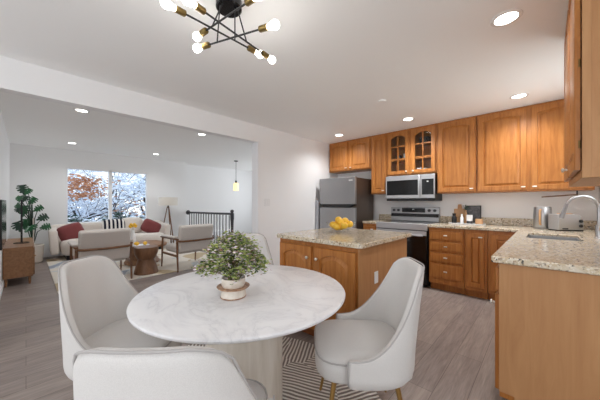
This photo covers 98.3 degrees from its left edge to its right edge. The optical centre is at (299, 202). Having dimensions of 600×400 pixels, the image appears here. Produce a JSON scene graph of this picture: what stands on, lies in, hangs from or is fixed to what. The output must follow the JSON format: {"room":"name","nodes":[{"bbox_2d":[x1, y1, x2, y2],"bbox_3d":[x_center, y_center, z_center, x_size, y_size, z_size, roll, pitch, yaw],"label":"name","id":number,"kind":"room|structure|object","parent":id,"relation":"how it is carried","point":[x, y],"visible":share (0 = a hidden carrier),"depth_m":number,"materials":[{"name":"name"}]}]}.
{"room":"eat-in kitchen","nodes":[
{"label":"eat-in kitchen","id":0,"kind":"room"},
{"bbox_2d":[0,109,9,286],"bbox_3d":[-4.489,-0.020,3.840,5.040,2.520,0.120,0,0,43],"label":"wall","id":1,"kind":"structure","parent":0,"point":[4,141],"depth_m":4.21,"materials":[{"name":"white paint"}]},
{"bbox_2d":[0,280,3,298],"bbox_3d":[-4.392,1.190,3.841,4.900,0.100,0.014,0,0,43],"label":"baseboard","id":2,"kind":"structure","parent":1,"relation":"attached to","point":[2,283],"depth_m":3.59,"materials":[{"name":"white"}]},
{"bbox_2d":[0,200,5,250],"bbox_3d":[-4.035,0.270,3.520,1.040,0.620,0.037,0,0,43],"label":"television","id":3,"kind":"object","parent":1,"relation":"attached to","point":[2,202],"visible":1,"depth_m":3.23,"materials":[{"name":"black"}]},
{"bbox_2d":[10,143,185,252],"bbox_3d":[-4.989,-0.020,6.889,0.120,2.520,3.860,0,0,43],"label":"wall","id":4,"kind":"structure","parent":0,"point":[42,169],"depth_m":6.14,"materials":[{"name":"white paint"}]},
{"bbox_2d":[66,167,147,223],"bbox_3d":[-5.009,-0.175,6.850,0.095,1.350,1.745,0,0,43],"label":"window","id":5,"kind":"structure","parent":4,"relation":"in","point":[67,168],"depth_m":6.82,"materials":[{"name":"white"}]},
{"bbox_2d":[43,240,175,257],"bbox_3d":[-4.899,1.190,6.887,0.014,0.100,3.740,0,0,43],"label":"baseboard","id":6,"kind":"structure","parent":4,"relation":"attached to","point":[60,253],"depth_m":6.01,"materials":[{"name":"white"}]},
{"bbox_2d":[0,92,251,170],"bbox_3d":[-2.197,-1.340,6.463,5.320,0.120,7.040,0,0,43],"label":"ceiling","id":7,"kind":"structure","parent":0,"point":[27,121],"depth_m":5.00,"materials":[{"name":"white paint"}]},
{"bbox_2d":[74,108,89,112],"bbox_3d":[-3.018,-1.277,3.590,0.172,0.006,0.172,0,0,43],"label":"recessed light","id":8,"kind":"object","parent":7,"relation":"in","point":[75,109],"visible":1,"depth_m":3.58,"materials":[{"name":"white"}]},
{"bbox_2d":[233,161,238,190],"bbox_3d":[-1.944,-0.830,7.886,0.160,0.900,0.160,0,0,43],"label":"pendant light","id":9,"kind":"object","parent":7,"relation":"hanging from","point":[235,185],"visible":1,"depth_m":7.84,"materials":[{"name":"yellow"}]},
{"bbox_2d":[0,55,337,264],"bbox_3d":[-1.713,-0.020,3.019,0.120,2.520,7.427,0,0,43],"label":"wall partition","id":10,"kind":"structure","parent":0,"point":[291,167],"depth_m":3.88,"materials":[{"name":"white paint"}]},
{"bbox_2d":[252,142,257,232],"bbox_3d":[-0.704,0.145,4.086,0.147,2.190,0.016,0,0,43],"label":"trim","id":11,"kind":"structure","parent":10,"relation":"attached to","point":[254,145],"depth_m":4.07,"materials":[{"name":"white paint"}]},
{"bbox_2d":[264,199,269,205],"bbox_3d":[-0.526,-0.010,4.177,0.009,0.120,0.110,0,0,43],"label":"light switch","id":12,"kind":"object","parent":10,"relation":"attached to","point":[266,201],"visible":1,"depth_m":4.17,"materials":[{"name":"white plastic"}]},
{"bbox_2d":[186,164,251,247],"bbox_3d":[-2.755,1.280,9.553,0.299,5.120,3.320,0,0,43],"label":"wall","id":13,"kind":"structure","parent":0,"point":[208,189],"depth_m":9.42,"materials":[{"name":"white paint"}]},
{"bbox_2d":[212,230,230,236],"bbox_3d":[-2.836,1.095,9.437,0.098,0.190,0.800,0,0,43],"label":"trim","id":14,"kind":"structure","parent":13,"relation":"attached to","point":[220,230],"depth_m":9.34,"materials":[{"name":"white"}]},
{"bbox_2d":[0,245,507,399],"bbox_3d":[-1.056,1.290,3.756,10.100,0.100,9.400,0,0,43],"label":"floor","id":15,"kind":"structure","parent":0,"point":[455,351],"depth_m":2.27,"materials":[{"name":"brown wood"}]},
{"bbox_2d":[3,237,35,286],"bbox_3d":[-4.751,0.953,4.414,1.500,0.576,0.343,0,0,43],"label":"base cabinet","id":16,"kind":"object","parent":15,"relation":"on","point":[18,259],"visible":0.99,"depth_m":3.91,"materials":[{"name":"brown wood"}]},
{"bbox_2d":[13,200,29,243],"bbox_3d":[-4.608,0.303,4.297,0.192,0.720,0.192,0,0,43],"label":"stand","id":17,"kind":"object","parent":16,"relation":"on","point":[21,242],"visible":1,"depth_m":4.29,"materials":[{"name":"black metal"}]},
{"bbox_2d":[11,184,50,262],"bbox_3d":[-5.572,0.429,5.364,0.349,1.621,0.616,0,0,15],"label":"potted plant","id":18,"kind":"object","parent":15,"relation":"on","point":[29,224],"visible":0.88,"depth_m":5.34,"materials":[{"name":"green plant"}]},
{"bbox_2d":[46,246,213,293],"bbox_3d":[-3.472,1.234,5.597,3.060,0.012,2.750,0,0,43],"label":"area rug","id":19,"kind":"object","parent":15,"relation":"on","point":[186,260],"visible":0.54,"depth_m":5.18,"materials":[{"name":"white fabric"}]},
{"bbox_2d":[68,228,132,278],"bbox_3d":[-3.196,0.814,4.186,0.787,0.829,0.780,0,0,43],"label":"armchair","id":20,"kind":"object","parent":19,"relation":"on","point":[116,244],"visible":0.83,"depth_m":3.95,"materials":[{"name":"fabric"}]},
{"bbox_2d":[78,228,130,259],"bbox_3d":[-2.989,0.646,3.989,0.215,0.492,0.640,0,0,43],"label":"cushion","id":21,"kind":"object","parent":20,"relation":"on","point":[115,244],"depth_m":3.94,"materials":[{"name":"fabric"}]},
{"bbox_2d":[48,220,169,259],"bbox_3d":[-4.589,0.858,6.483,0.959,0.741,2.447,0,0,43],"label":"sofa","id":22,"kind":"object","parent":19,"relation":"on","point":[56,245],"visible":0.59,"depth_m":6.03,"materials":[{"name":"fabric"}]},
{"bbox_2d":[56,222,83,240],"bbox_3d":[-5.079,0.660,5.777,0.204,0.452,0.498,0,0,31],"label":"cushion","id":23,"kind":"object","parent":22,"relation":"on","point":[69,231],"visible":0.77,"depth_m":5.70,"materials":[{"name":"red fabric"}]},
{"bbox_2d":[59,232,163,255],"bbox_3d":[-4.545,0.953,6.442,0.840,0.350,2.079,0,0,43],"label":"seat cushion","id":24,"kind":"object","parent":22,"relation":"on","point":[64,247],"depth_m":6.43,"materials":[{"name":"fabric"}]},
{"bbox_2d":[101,219,124,228],"bbox_3d":[-4.616,0.580,6.440,0.165,0.354,0.500,0,0,43],"label":"cushion","id":25,"kind":"object","parent":22,"relation":"on","point":[110,223],"visible":0.61,"depth_m":6.38,"materials":[{"name":"fabric"}]},
{"bbox_2d":[122,217,142,232],"bbox_3d":[-4.377,0.580,6.764,0.181,0.414,0.500,0,0,43],"label":"cushion","id":26,"kind":"object","parent":22,"relation":"on","point":[128,220],"visible":0.6,"depth_m":6.76,"materials":[{"name":"fabric"}]},
{"bbox_2d":[140,218,160,232],"bbox_3d":[-3.979,0.640,6.938,0.500,0.456,0.205,0,0,-37],"label":"cushion","id":27,"kind":"object","parent":22,"relation":"on","point":[148,225],"visible":0.94,"depth_m":6.87,"materials":[{"name":"red fabric"}]},
{"bbox_2d":[124,240,166,265],"bbox_3d":[-3.257,1.028,5.359,0.950,0.400,0.850,0,0,43],"label":"coffee table","id":28,"kind":"object","parent":19,"relation":"on","point":[151,242],"visible":0.37,"depth_m":5.29,"materials":[{"name":"brown wood"}]},
{"bbox_2d":[129,223,136,244],"bbox_3d":[-3.315,0.613,5.151,0.131,0.428,0.150,0,0,43],"label":"vase","id":29,"kind":"object","parent":28,"relation":"on","point":[131,225],"visible":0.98,"depth_m":5.12,"materials":[{"name":"white ceramic"}]},
{"bbox_2d":[134,245,158,275],"bbox_3d":[-2.713,0.998,4.581,0.380,0.460,0.380,0,0,43],"label":"side table","id":30,"kind":"object","parent":19,"relation":"on","point":[146,264],"visible":1,"depth_m":4.45,"materials":[{"name":"brown wood"}]},
{"bbox_2d":[160,223,213,272],"bbox_3d":[-2.172,0.814,5.049,0.787,0.829,0.780,0,0,40],"label":"armchair","id":31,"kind":"object","parent":19,"relation":"on","point":[196,237],"visible":0.91,"depth_m":4.79,"materials":[{"name":"fabric"}]},
{"bbox_2d":[166,243,206,253],"bbox_3d":[-2.211,0.858,5.082,0.600,0.140,0.580,0,0,40],"label":"seat cushion","id":32,"kind":"object","parent":31,"relation":"on","point":[171,247],"depth_m":4.90,"materials":[{"name":"fabric"}]},
{"bbox_2d":[178,223,212,252],"bbox_3d":[-1.954,0.646,4.863,0.215,0.492,0.640,0,0,40],"label":"cushion","id":33,"kind":"object","parent":31,"relation":"on","point":[196,237],"depth_m":4.78,"materials":[{"name":"fabric"}]},
{"bbox_2d":[158,197,177,242],"bbox_3d":[-3.789,0.542,7.458,0.500,1.403,0.503,0,0,43],"label":"floor lamp","id":34,"kind":"object","parent":15,"relation":"on","point":[162,201],"visible":0.89,"depth_m":7.31,"materials":[{"name":"fabric"}]},
{"bbox_2d":[186,210,233,243],"bbox_3d":[-2.622,0.703,7.388,2.630,1.075,0.140,0,0,43],"label":"stair railing","id":35,"kind":"object","parent":15,"relation":"on","point":[231,215],"visible":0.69,"depth_m":7.04,"materials":[{"name":"grey metal"}]},
{"bbox_2d":[187,337,380,399],"bbox_3d":[-0.415,1.234,1.496,1.870,0.011,1.869,0,0,43],"label":"round rug","id":36,"kind":"object","parent":15,"relation":"on","point":[301,377],"visible":0.16,"depth_m":1.80,"materials":[{"name":"white fabric"}]},
{"bbox_2d":[58,255,181,380],"bbox_3d":[-1.009,0.773,1.513,0.583,0.898,0.552,0,0,1],"label":"dining chair","id":37,"kind":"object","parent":36,"relation":"on","point":[95,295],"visible":0.47,"depth_m":1.48,"materials":[{"name":"fabric"}]},
{"bbox_2d":[73,346,274,399],"bbox_3d":[-0.363,0.773,0.855,0.552,0.898,0.583,0,0,-2],"label":"dining chair","id":38,"kind":"object","parent":36,"relation":"on","point":[178,372],"visible":1,"depth_m":0.58,"materials":[{"name":"fabric"}]},
{"bbox_2d":[126,265,344,399],"bbox_3d":[-0.316,0.858,1.498,1.140,0.740,1.140,0,0,43],"label":"dining table","id":39,"kind":"object","parent":36,"relation":"on","point":[189,308],"visible":0.7,"depth_m":1.28,"materials":[{"name":"stone"}]},
{"bbox_2d":[191,227,271,300],"bbox_3d":[-0.343,0.309,1.358,0.352,0.356,0.349,0,0,43],"label":"potted plant","id":40,"kind":"object","parent":39,"relation":"on","point":[233,285],"visible":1,"depth_m":1.31,"materials":[{"name":"green plant"}]},
{"bbox_2d":[225,233,272,264],"bbox_3d":[-0.513,0.773,2.527,0.552,0.898,0.583,0,0,-11],"label":"dining chair","id":41,"kind":"object","parent":36,"relation":"on","point":[265,251],"visible":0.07,"depth_m":2.76,"materials":[{"name":"fabric"}]},
{"bbox_2d":[314,257,424,399],"bbox_3d":[0.373,0.773,1.472,0.583,0.898,0.552,0,0,2],"label":"dining chair","id":42,"kind":"object","parent":36,"relation":"on","point":[372,346],"visible":1,"depth_m":1.32,"materials":[{"name":"fabric"}]},
{"bbox_2d":[316,201,318,228],"bbox_3d":[0.333,0.598,5.021,0.062,1.285,0.032,0,0,43],"label":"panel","id":43,"kind":"object","parent":15,"relation":"on","point":[317,202],"visible":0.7,"depth_m":5.00,"materials":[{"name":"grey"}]},
{"bbox_2d":[277,227,410,335],"bbox_3d":[0.456,0.775,2.658,0.985,0.930,1.034,0,0,43],"label":"kitchen island","id":44,"kind":"object","parent":15,"relation":"on","point":[359,260],"visible":0.61,"depth_m":2.23,"materials":[{"name":"brown wood"}]},
{"bbox_2d":[277,227,410,248],"bbox_3d":[0.457,0.329,2.660,0.985,0.038,1.030,0,0,43],"label":"island countertop","id":45,"kind":"structure","parent":44,"relation":"on","point":[348,237],"depth_m":2.40,"materials":[{"name":"stone"}]},
{"bbox_2d":[374,271,377,283],"bbox_3d":[0.647,0.630,2.201,0.005,0.100,0.065,0,0,43],"label":"outlet plate","id":46,"kind":"object","parent":44,"relation":"attached to","point":[375,272],"depth_m":2.20,"materials":[{"name":"white plastic"}]},
{"bbox_3d":[0.441,0.259,2.792,0.330,0.100,0.330,0,0,43],"label":"fruit bowl","id":47,"kind":"object","parent":44,"relation":"on","visible":0},
{"bbox_2d":[332,223,340,229],"bbox_3d":[0.391,0.250,2.739,0.087,0.075,0.075,0,0,-13],"label":"lemon","id":48,"kind":"object","parent":47,"relation":"in","point":[336,226],"visible":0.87,"depth_m":2.71,"materials":[{"name":"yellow food"}]},
{"bbox_2d":[337,218,343,224],"bbox_3d":[0.427,0.200,2.754,0.087,0.075,0.075,0,0,43],"label":"lemon","id":49,"kind":"object","parent":48,"relation":"on","point":[339,221],"visible":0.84,"depth_m":2.73,"materials":[{"name":"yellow food"}]},
{"bbox_2d":[340,222,347,228],"bbox_3d":[0.463,0.235,2.714,0.080,0.074,0.084,0,0,13],"label":"lemon","id":50,"kind":"object","parent":47,"relation":"in","point":[344,225],"visible":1,"depth_m":2.69,"materials":[{"name":"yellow food"}]},
{"bbox_2d":[347,221,352,227],"bbox_3d":[0.529,0.225,2.765,0.080,0.074,0.084,0,0,-2],"label":"lemon","id":51,"kind":"object","parent":47,"relation":"in","point":[350,223],"visible":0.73,"depth_m":2.73,"materials":[{"name":"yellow food"}]},
{"bbox_2d":[320,176,372,228],"bbox_3d":[0.898,0.390,4.969,0.782,1.700,0.704,0,0,43],"label":"fridge","id":52,"kind":"object","parent":15,"relation":"on","point":[351,198],"visible":0.45,"depth_m":4.68,"materials":[{"name":"grey metal"}]},
{"bbox_2d":[363,223,376,229],"bbox_3d":[1.379,0.795,4.614,0.251,0.890,0.652,0,0,43],"label":"base cabinet","id":53,"kind":"object","parent":15,"relation":"on","point":[365,225],"visible":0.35,"depth_m":4.40,"materials":[{"name":"brown wood"}]},
{"bbox_2d":[362,214,390,223],"bbox_3d":[1.384,0.279,4.621,0.253,0.138,0.638,0,0,43],"label":"countertop","id":54,"kind":"structure","parent":53,"relation":"on","point":[385,217],"depth_m":4.78,"materials":[{"name":"stone"}]},
{"bbox_2d":[376,207,439,285],"bbox_3d":[1.746,0.640,4.231,0.798,1.140,0.700,0,0,43],"label":"stove","id":55,"kind":"object","parent":15,"relation":"on","point":[411,217],"visible":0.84,"depth_m":4.03,"materials":[{"name":"silver metal"}]},
{"bbox_2d":[378,220,438,223],"bbox_3d":[1.751,0.322,4.237,0.798,0.024,0.560,0,0,43],"label":"cooktop","id":56,"kind":"object","parent":55,"relation":"in","point":[388,221],"depth_m":4.21,"materials":[{"name":"silver metal"}]},
{"bbox_2d":[429,227,465,294],"bbox_3d":[2.223,0.795,3.815,0.436,0.890,0.651,0,0,43],"label":"base cabinet","id":57,"kind":"object","parent":15,"relation":"on","point":[446,245],"visible":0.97,"depth_m":3.60,"materials":[{"name":"brown wood"}]},
{"bbox_2d":[464,229,488,298],"bbox_3d":[2.475,0.795,3.576,0.251,0.890,0.652,0,0,43],"label":"base cabinet","id":58,"kind":"object","parent":15,"relation":"on","point":[475,241],"visible":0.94,"depth_m":3.36,"materials":[{"name":"brown wood"}]},
{"bbox_2d":[488,231,515,300],"bbox_3d":[2.688,0.795,3.374,0.326,0.890,0.652,0,0,43],"label":"base cabinet","id":59,"kind":"object","parent":15,"relation":"on","point":[496,239],"visible":0.23,"depth_m":3.23,"materials":[{"name":"brown wood"}]},
{"bbox_2d":[490,263,599,399],"bbox_3d":[1.571,0.795,1.516,0.694,0.890,0.558,0,0,43],"label":"base cabinet","id":60,"kind":"object","parent":15,"relation":"on","point":[547,321],"visible":0.98,"depth_m":1.38,"materials":[{"name":"brown wood"}]},
{"bbox_3d":[2.286,0.795,2.271,0.694,0.890,1.518,0,0,43],"label":"base cabinet","id":61,"kind":"object","parent":15,"relation":"on","visible":0},
{"bbox_2d":[428,216,599,275],"bbox_3d":[1.948,0.279,2.634,1.689,0.138,2.744,0,0,43],"label":"countertop","id":62,"kind":"structure","parent":61,"relation":"on","point":[582,256],"depth_m":1.85,"materials":[{"name":"stone"}]},
{"bbox_2d":[454,204,464,221],"bbox_3d":[2.457,0.164,3.996,0.150,0.289,0.045,0,0,43],"label":"cutting board","id":63,"kind":"object","parent":62,"relation":"on","point":[459,211],"visible":0.6,"depth_m":3.99,"materials":[{"name":"brown wood"}]},
{"bbox_2d":[448,222,485,224],"bbox_3d":[2.430,0.300,3.786,0.460,0.017,0.193,0,0,43],"label":"tray","id":64,"kind":"object","parent":62,"relation":"on","point":[448,222],"visible":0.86,"depth_m":3.72,"materials":[{"name":"white"}]},
{"bbox_2d":[452,213,456,222],"bbox_3d":[2.314,0.230,3.896,0.068,0.145,0.068,0,0,43],"label":"bottle","id":65,"kind":"object","parent":64,"relation":"on","point":[454,218],"visible":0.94,"depth_m":3.87,"materials":[{"name":"black glass"}]},
{"bbox_2d":[460,214,463,222],"bbox_3d":[2.387,0.232,3.828,0.044,0.140,0.044,0,0,43],"label":"bottle","id":66,"kind":"object","parent":64,"relation":"on","point":[461,217],"visible":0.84,"depth_m":3.81,"materials":[{"name":"white ceramic"}]},
{"bbox_2d":[466,215,472,223],"bbox_3d":[2.446,0.237,3.744,0.076,0.130,0.076,0,0,43],"label":"candle jar","id":67,"kind":"object","parent":64,"relation":"on","point":[469,218],"visible":0.88,"depth_m":3.71,"materials":[{"name":"grey glass"}]},
{"bbox_2d":[475,219,482,223],"bbox_3d":[2.546,0.265,3.690,0.090,0.075,0.040,0,0,43],"label":"box","id":68,"kind":"object","parent":64,"relation":"on","point":[477,221],"visible":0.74,"depth_m":3.67,"materials":[{"name":"brown wood"}]},
{"bbox_2d":[464,205,469,222],"bbox_3d":[2.490,0.167,3.885,0.101,0.283,0.059,0,0,23],"label":"herb sprig","id":69,"kind":"object","parent":62,"relation":"on","point":[465,210],"visible":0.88,"depth_m":3.88,"materials":[{"name":"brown plant"}]},
{"bbox_2d":[464,210,466,222],"bbox_3d":[2.480,0.208,3.890,0.052,0.200,0.051,0,0,43],"label":"vase","id":70,"kind":"object","parent":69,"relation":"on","point":[465,213],"depth_m":3.88,"materials":[{"name":"brown wood"}]},
{"bbox_2d":[466,206,480,222],"bbox_3d":[2.581,0.173,3.873,0.200,0.270,0.040,0,0,43],"label":"picture frame","id":71,"kind":"object","parent":62,"relation":"on","point":[475,211],"visible":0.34,"depth_m":3.85,"materials":[{"name":"black"}]},
{"bbox_2d":[533,206,551,228],"bbox_3d":[2.908,0.173,3.127,0.204,0.273,0.176,0,0,-1],"label":"kettle","id":72,"kind":"object","parent":62,"relation":"on","point":[540,213],"visible":0.91,"depth_m":3.07,"materials":[{"name":"silver metal"}]},
{"bbox_2d":[528,235,579,240],"bbox_3d":[2.344,0.425,2.408,0.346,0.185,0.516,0,0,43],"label":"sink","id":73,"kind":"object","parent":62,"relation":"in","point":[529,236],"visible":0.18,"depth_m":2.58,"materials":[{"name":"silver metal"}]},
{"bbox_2d":[548,213,583,230],"bbox_3d":[2.991,0.213,2.916,0.264,0.194,0.148,0,0,3],"label":"toaster","id":74,"kind":"object","parent":62,"relation":"on","point":[571,222],"visible":0.9,"depth_m":2.86,"materials":[{"name":"silver metal"}]},
{"bbox_2d":[559,195,599,238],"bbox_3d":[2.479,0.119,2.273,0.304,0.382,0.101,0,0,16],"label":"faucet","id":75,"kind":"object","parent":62,"relation":"on","point":[565,207],"visible":1,"depth_m":2.27,"materials":[{"name":"silver metal"}]},
{"bbox_2d":[0,0,568,143],"bbox_3d":[0.131,-1.275,1.272,4.960,0.120,7.427,0,0,43],"label":"ceiling","id":76,"kind":"structure","parent":0,"point":[431,61],"depth_m":2.15,"materials":[{"name":"white paint"}]},
{"bbox_2d":[160,0,279,63],"bbox_3d":[-0.395,-1.065,1.464,0.573,0.300,0.554,0,0,-1],"label":"chandelier","id":77,"kind":"object","parent":76,"relation":"hanging from","point":[227,8],"visible":1,"depth_m":1.48,"materials":[{"name":"black metal"}]},
{"bbox_2d":[174,5,186,16],"bbox_3d":[-0.606,-0.972,1.317,0.035,0.034,0.051,0,0,43],"label":"socket","id":78,"kind":"object","parent":77,"relation":"attached to","point":[177,9],"depth_m":1.30,"materials":[{"name":"gold metal"}]},
{"bbox_2d":[194,2,205,14],"bbox_3d":[-0.487,-0.948,1.268,0.034,0.034,0.050,0,0,34],"label":"socket","id":79,"kind":"object","parent":77,"relation":"attached to","point":[198,7],"depth_m":1.26,"materials":[{"name":"gold metal"}]},
{"bbox_2d":[199,27,208,36],"bbox_3d":[-0.550,-0.980,1.487,0.050,0.034,0.034,0,0,37],"label":"socket","id":80,"kind":"object","parent":77,"relation":"attached to","point":[204,31],"depth_m":1.48,"materials":[{"name":"gold metal"}]},
{"bbox_2d":[201,42,210,49],"bbox_3d":[-0.561,-0.940,1.550,0.050,0.034,0.034,0,0,23],"label":"socket","id":81,"kind":"object","parent":77,"relation":"attached to","point":[205,45],"depth_m":1.54,"materials":[{"name":"gold metal"}]},
{"bbox_2d":[244,0,255,6],"bbox_3d":[-0.243,-0.980,1.258,0.050,0.034,0.034,0,0,37],"label":"socket","id":82,"kind":"object","parent":77,"relation":"attached to","point":[246,2],"depth_m":1.25,"materials":[{"name":"gold metal"}]},
{"bbox_2d":[247,45,255,53],"bbox_3d":[-0.309,-0.972,1.644,0.035,0.034,0.051,0,0,43],"label":"socket","id":83,"kind":"object","parent":77,"relation":"attached to","point":[249,48],"depth_m":1.63,"materials":[{"name":"gold metal"}]},
{"bbox_2d":[258,23,268,32],"bbox_3d":[-0.197,-0.940,1.397,0.050,0.034,0.034,0,0,23],"label":"socket","id":84,"kind":"object","parent":77,"relation":"attached to","point":[265,27],"depth_m":1.38,"materials":[{"name":"gold metal"}]},
{"bbox_2d":[261,51,268,58],"bbox_3d":[-0.225,-0.948,1.661,0.034,0.034,0.050,0,0,34],"label":"socket","id":85,"kind":"object","parent":77,"relation":"attached to","point":[264,54],"depth_m":1.65,"materials":[{"name":"gold metal"}]},
{"bbox_2d":[402,117,413,120],"bbox_3d":[1.562,-1.212,3.755,0.172,0.006,0.172,0,0,43],"label":"recessed light","id":86,"kind":"object","parent":76,"relation":"in","point":[406,118],"visible":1,"depth_m":3.76,"materials":[{"name":"white"}]},
{"bbox_2d":[490,8,522,26],"bbox_3d":[1.355,-1.212,1.706,0.172,0.006,0.172,0,0,43],"label":"recessed light","id":87,"kind":"object","parent":76,"relation":"in","point":[507,17],"visible":1,"depth_m":1.70,"materials":[{"name":"white"}]},
{"bbox_2d":[509,93,528,98],"bbox_3d":[2.487,-1.212,2.947,0.172,0.006,0.172,0,0,43],"label":"recessed light","id":88,"kind":"object","parent":76,"relation":"in","point":[520,95],"visible":1,"depth_m":2.93,"materials":[{"name":"white"}]},
{"bbox_2d":[338,171,598,225],"bbox_3d":[2.258,0.013,4.317,3.860,2.455,0.120,0,0,43],"label":"wall","id":89,"kind":"structure","parent":0,"point":[515,204],"depth_m":3.67,"materials":[{"name":"white paint"}]},
{"bbox_2d":[330,136,370,173],"bbox_3d":[1.044,-0.917,5.127,0.933,0.588,0.373,0,0,43],"label":"upper cabinet","id":90,"kind":"object","parent":89,"relation":"attached to","point":[351,156],"visible":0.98,"depth_m":4.98,"materials":[{"name":"brown wood"}]},
{"bbox_2d":[371,133,387,194],"bbox_3d":[1.494,-0.685,4.700,0.293,1.051,0.373,0,0,43],"label":"upper cabinet","id":91,"kind":"object","parent":89,"relation":"attached to","point":[378,142],"visible":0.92,"depth_m":4.58,"materials":[{"name":"brown wood"}]},
{"bbox_2d":[379,214,390,219],"bbox_3d":[1.595,0.260,4.844,0.253,0.099,0.022,0,0,43],"label":"backsplash","id":92,"kind":"structure","parent":89,"relation":"attached to","point":[381,216],"depth_m":4.83,"materials":[{"name":"stone"}]},
{"bbox_2d":[387,123,436,176],"bbox_3d":[1.890,-0.836,4.322,0.792,0.751,0.377,0,0,43],"label":"upper cabinet","id":93,"kind":"object","parent":89,"relation":"attached to","point":[422,155],"visible":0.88,"depth_m":4.27,"materials":[{"name":"brown wood"}]},
{"bbox_2d":[391,143,430,149],"bbox_3d":[1.907,-0.955,4.341,0.756,0.010,0.270,0,0,43],"label":"shelf","id":94,"kind":"object","parent":93,"relation":"attached to","point":[427,145],"depth_m":4.36,"materials":[{"name":"brown wood"}]},
{"bbox_2d":[391,157,430,163],"bbox_3d":[1.907,-0.715,4.341,0.756,0.010,0.270,0,0,43],"label":"shelf","id":95,"kind":"object","parent":93,"relation":"attached to","point":[426,159],"depth_m":4.34,"materials":[{"name":"brown wood"}]},
{"bbox_2d":[386,173,441,200],"bbox_3d":[1.862,-0.240,4.292,0.770,0.410,0.451,0,0,43],"label":"microwave","id":96,"kind":"object","parent":93,"relation":"attached to","point":[422,187],"visible":0.98,"depth_m":4.12,"materials":[{"name":"silver metal"}]},
{"bbox_2d":[419,136,430,142],"bbox_3d":[2.037,-1.011,4.214,0.180,0.100,0.177,0,0,43],"label":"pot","id":97,"kind":"object","parent":93,"relation":"on","point":[426,138],"visible":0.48,"depth_m":4.13,"materials":[{"name":"black"}]},
{"bbox_2d":[437,116,476,193],"bbox_3d":[2.363,-0.678,3.877,0.498,1.066,0.373,0,0,43],"label":"upper cabinet","id":98,"kind":"object","parent":89,"relation":"attached to","point":[456,139],"visible":0.98,"depth_m":3.74,"materials":[{"name":"brown wood"}]},
{"bbox_2d":[440,216,596,228],"bbox_3d":[1.955,0.260,2.641,1.689,0.099,2.724,0,0,43],"label":"backsplash","id":99,"kind":"structure","parent":89,"relation":"attached to","point":[487,220],"depth_m":3.59,"materials":[{"name":"stone"}]},
{"bbox_2d":[477,99,594,192],"bbox_3d":[2.942,-0.678,3.328,1.087,1.066,0.373,0,0,43],"label":"upper cabinet","id":100,"kind":"object","parent":89,"relation":"attached to","point":[521,149],"visible":0.82,"depth_m":3.26,"materials":[{"name":"brown wood"}]},
{"bbox_2d":[541,191,577,197],"bbox_3d":[3.110,-0.106,3.115,0.311,0.077,0.014,0,0,43],"label":"towel bar","id":101,"kind":"object","parent":100,"relation":"attached to","point":[576,191],"visible":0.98,"depth_m":3.09,"materials":[{"name":"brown metal"}]},
{"bbox_3d":[2.920,0.012,1.591,1.150,2.455,2.927,0,0,43],"label":"wall","id":102,"kind":"structure","parent":0,"visible":0},
{"bbox_2d":[561,0,599,186],"bbox_3d":[1.740,-0.664,1.462,0.377,1.094,0.984,0,0,43],"label":"upper cabinet","id":103,"kind":"object","parent":102,"relation":"attached to","point":[581,168],"visible":1,"depth_m":1.22,"materials":[{"name":"brown wood"}]},
{"label":"outside","id":104,"kind":"structure","parent":0,"visible":0},
{"bbox_3d":[-21.533,4.340,27.289,51.200,0.200,70.000,0,0,43],"label":"ground","id":105,"kind":"structure","parent":104,"visible":0},
{"bbox_2d":[68,214,91,221],"bbox_3d":[-6.999,2.294,8.015,2.064,3.893,2.057,0,0,43],"label":"shrub","id":106,"kind":"object","parent":105,"relation":"on","point":[74,218],"visible":0.1,"depth_m":7.99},
{"bbox_2d":[68,169,124,217],"bbox_3d":[-11.496,0.572,12.589,5.458,7.369,5.323,0,0,14],"label":"tree","id":107,"kind":"object","parent":105,"relation":"on","point":[71,172],"visible":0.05,"depth_m":12.27,"materials":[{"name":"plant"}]},
{"bbox_2d":[68,172,140,220],"bbox_3d":[-14.299,0.531,17.456,6.923,7.424,8.811,0,0,43],"label":"tree","id":108,"kind":"object","parent":105,"relation":"on","point":[106,172],"visible":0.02,"depth_m":17.30,"materials":[{"name":"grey plant"}]},
{"bbox_2d":[68,173,144,221],"bbox_3d":[-8.063,1.023,10.258,5.053,6.462,5.177,0,0,-24],"label":"tree","id":109,"kind":"object","parent":105,"relation":"on","point":[86,181],"visible":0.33,"depth_m":9.77,"materials":[{"name":"white plant"}]},
{"bbox_2d":[68,169,144,216],"bbox_3d":[-9.757,0.817,11.199,8.168,6.883,4.956,0,0,34],"label":"tree","id":110,"kind":"object","parent":105,"relation":"on","point":[122,179],"visible":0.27,"depth_m":10.59,"materials":[{"name":"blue plant"}]},
{"bbox_2d":[98,211,134,220],"bbox_3d":[-6.404,2.262,9.084,2.238,3.956,2.085,0,0,43],"label":"shrub","id":111,"kind":"object","parent":105,"relation":"on","point":[114,216],"visible":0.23,"depth_m":9.00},
{"bbox_2d":[103,174,144,217],"bbox_3d":[-6.847,1.235,11.891,7.374,6.017,4.085,0,0,18],"label":"tree","id":112,"kind":"object","parent":105,"relation":"on","point":[141,207],"visible":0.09,"depth_m":10.67,"materials":[{"name":"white plant"}]},
{"bbox_2d":[116,173,144,197],"bbox_3d":[-10.062,0.111,17.357,4.586,8.315,7.889,0,0,-37],"label":"tree","id":113,"kind":"object","parent":105,"relation":"on","point":[131,175],"visible":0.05,"depth_m":17.15,"materials":[{"name":"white plant"}]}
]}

